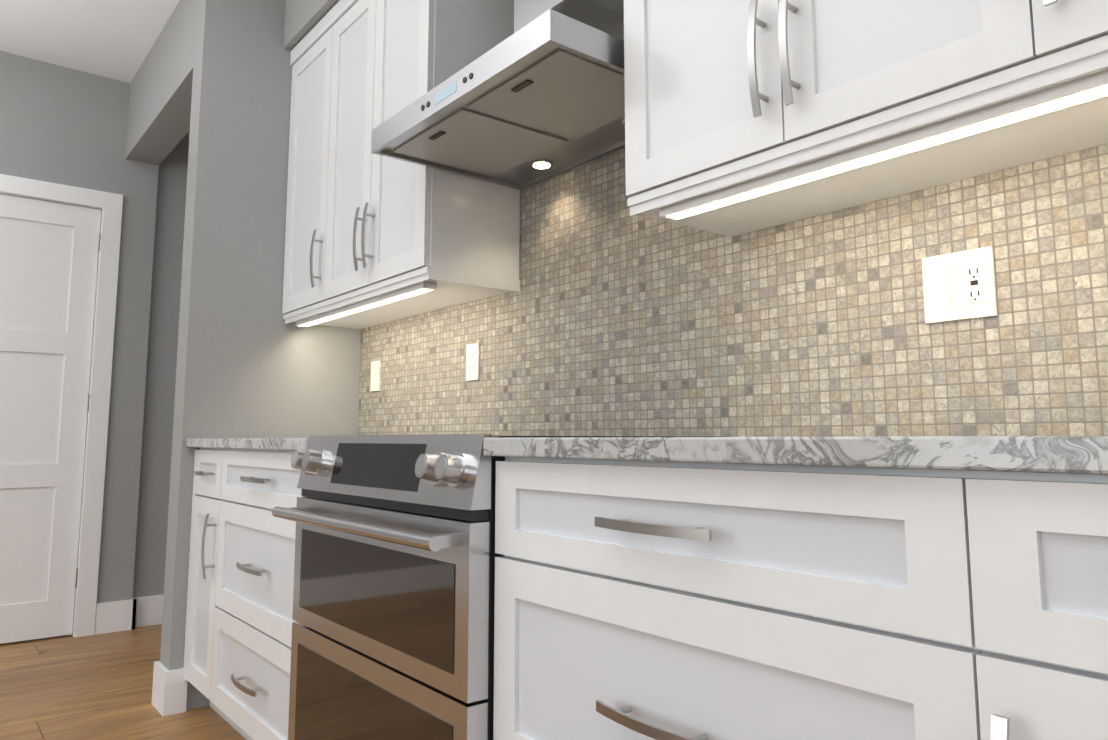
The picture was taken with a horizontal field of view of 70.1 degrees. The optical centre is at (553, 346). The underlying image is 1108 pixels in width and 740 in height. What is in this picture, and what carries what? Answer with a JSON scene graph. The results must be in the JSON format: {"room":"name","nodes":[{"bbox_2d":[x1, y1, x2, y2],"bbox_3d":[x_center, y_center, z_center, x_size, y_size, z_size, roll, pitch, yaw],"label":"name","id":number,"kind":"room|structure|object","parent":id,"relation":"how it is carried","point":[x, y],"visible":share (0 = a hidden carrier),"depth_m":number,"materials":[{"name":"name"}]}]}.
{"room":"kitchen","nodes":[
{"label":"kitchen","id":0,"kind":"room"},
{"bbox_2d":[0,0,179,82],"bbox_3d":[-1.715,-1.575,2.303,9.200,0.050,12.500,5,-9,-38],"label":"ceiling","id":1,"kind":"structure","parent":0,"point":[114,39],"depth_m":3.52,"materials":[{"name":"white paint"}]},
{"bbox_2d":[0,51,189,602],"bbox_3d":[-2.802,-0.041,3.490,9.200,2.720,0.180,5,-9,-38],"label":"wall","id":2,"kind":"structure","parent":0,"point":[62,125],"depth_m":3.93,"materials":[{"name":"grey paint"}]},
{"bbox_2d":[0,194,100,643],"bbox_3d":[-2.528,0.304,3.556,0.769,2.031,0.089,5,-9,-38],"label":"pantry door","id":3,"kind":"structure","parent":2,"relation":"in","point":[49,251],"depth_m":3.69,"materials":[{"name":"white paint"}]},
{"bbox_2d":[0,174,122,636],"bbox_3d":[-2.055,0.320,4.038,2.282,2.130,0.198,5,-9,-38],"label":"door frame","id":4,"kind":"structure","parent":2,"relation":"attached to","point":[108,205],"depth_m":3.79,"materials":[{"name":"white wood"}]},
{"bbox_2d":[0,624,245,739],"bbox_3d":[-1.715,1.176,1.980,9.200,0.050,12.500,5,-9,-38],"label":"floor","id":5,"kind":"structure","parent":0,"point":[89,687],"depth_m":2.84,"materials":[{"name":"brown wood"}]},
{"bbox_2d":[183,448,304,739],"bbox_3d":[-0.695,0.763,2.465,0.651,0.883,1.093,5,-9,-38],"label":"base cabinet","id":6,"kind":"object","parent":5,"relation":"on","point":[238,640],"visible":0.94,"depth_m":2.26,"materials":[{"name":"white paint"}]},
{"bbox_2d":[186,438,307,450],"bbox_3d":[-0.690,0.309,2.522,0.637,0.030,1.094,5,-9,-38],"label":"countertop","id":7,"kind":"structure","parent":6,"relation":"on","point":[274,443],"depth_m":2.21,"materials":[{"name":"stone"}]},
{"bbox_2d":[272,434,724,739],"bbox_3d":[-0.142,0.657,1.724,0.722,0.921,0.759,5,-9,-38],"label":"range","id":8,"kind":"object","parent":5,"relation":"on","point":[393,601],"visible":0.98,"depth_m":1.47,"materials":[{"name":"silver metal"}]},
{"bbox_2d":[493,457,1064,739],"bbox_3d":[0.397,0.608,1.141,0.612,0.884,0.821,5,-9,-38],"label":"base cabinet","id":9,"kind":"object","parent":5,"relation":"on","point":[652,600],"depth_m":0.89,"materials":[{"name":"white paint"}]},
{"bbox_2d":[483,436,1107,473],"bbox_3d":[0.985,0.065,0.444,0.637,0.030,2.737,5,-9,-38],"label":"countertop","id":10,"kind":"structure","parent":9,"relation":"on","point":[1072,454],"depth_m":0.79,"materials":[{"name":"stone"}]},
{"bbox_2d":[1045,472,1107,739],"bbox_3d":[0.778,0.553,0.668,0.612,0.884,0.515,5,-9,-38],"label":"base cabinet","id":11,"kind":"object","parent":5,"relation":"on","point":[1078,502],"depth_m":0.65,"materials":[{"name":"white paint"}]},
{"bbox_2d":[125,0,196,164],"bbox_3d":[-1.711,-1.199,3.571,0.155,0.400,1.270,5,-9,-38],"label":"ceiling beam","id":12,"kind":"structure","parent":0,"point":[159,113],"depth_m":3.51,"materials":[{"name":"grey paint"}]},
{"bbox_2d":[160,0,360,709],"bbox_3d":[0.173,0.024,4.043,3.860,2.720,0.130,5,-9,-38],"label":"wall","id":13,"kind":"structure","parent":0,"point":[251,363],"depth_m":2.94,"materials":[{"name":"grey paint"}]},
{"bbox_2d":[152,661,187,710],"bbox_3d":[0.072,1.304,3.886,3.726,0.140,0.046,5,-9,-38],"label":"baseboard","id":14,"kind":"structure","parent":13,"relation":"attached to","point":[169,692],"depth_m":2.65,"materials":[{"name":"white wood"}]},
{"bbox_2d":[284,0,339,49],"bbox_3d":[1.038,-0.390,0.513,0.850,2.720,6.500,5,-9,-38],"label":"wall","id":15,"kind":"structure","parent":0,"point":[303,18],"depth_m":2.98,"materials":[{"name":"grey paint"}]},
{"bbox_2d":[358,144,1107,436],"bbox_3d":[0.657,-0.585,1.454,0.006,1.555,4.600,5,-9,-38],"label":"tiled wall","id":16,"kind":"structure","parent":15,"relation":"attached to","point":[612,317],"depth_m":1.64,"materials":[{"name":"tile"}]},
{"bbox_2d":[370,360,380,390],"bbox_3d":[-0.693,0.115,3.057,0.009,0.116,0.070,5,-9,-38],"label":"outlet","id":17,"kind":"object","parent":16,"relation":"attached to","point":[375,375],"visible":1,"depth_m":3.05,"materials":[{"name":"white plastic"}]},
{"bbox_2d":[282,0,520,328],"bbox_3d":[-0.582,-0.658,2.722,0.361,1.100,1.095,5,-9,-38],"label":"upper cabinet","id":18,"kind":"object","parent":16,"relation":"attached to","point":[371,239],"visible":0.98,"depth_m":2.45,"materials":[{"name":"white paint"}]},
{"bbox_2d":[466,343,479,380],"bbox_3d":[-0.260,0.050,2.521,0.009,0.116,0.070,5,-9,-38],"label":"duplex electrical outlet","id":19,"kind":"object","parent":16,"relation":"attached to","point":[472,361],"visible":1,"depth_m":2.51,"materials":[{"name":"white plastic"}]},
{"bbox_2d":[371,0,624,189],"bbox_3d":[-0.053,-0.912,1.980,0.494,0.778,0.759,5,-9,-38],"label":"range hood","id":20,"kind":"object","parent":16,"relation":"attached to","point":[537,96],"visible":0.75,"depth_m":1.85,"materials":[{"name":"silver metal"}]},
{"bbox_2d":[624,0,1107,236],"bbox_3d":[0.511,-0.825,1.398,0.322,1.078,0.788,5,-9,-38],"label":"upper cabinet","id":21,"kind":"object","parent":16,"relation":"attached to","point":[744,116],"depth_m":1.24,"materials":[{"name":"white paint"}]},
{"bbox_2d":[922,246,997,323],"bbox_3d":[0.688,-0.103,1.345,0.010,0.116,0.117,5,-9,-38],"label":"outlet","id":22,"kind":"object","parent":16,"relation":"attached to","point":[960,285],"visible":1,"depth_m":1.34,"materials":[{"name":"white plastic"}]},
{"bbox_2d":[1096,0,1107,67],"bbox_3d":[0.864,-0.876,0.960,0.322,1.078,0.574,5,-9,-38],"label":"upper cabinet","id":23,"kind":"object","parent":16,"relation":"attached to","point":[1101,5],"depth_m":0.93,"materials":[{"name":"white paint"}]}
]}

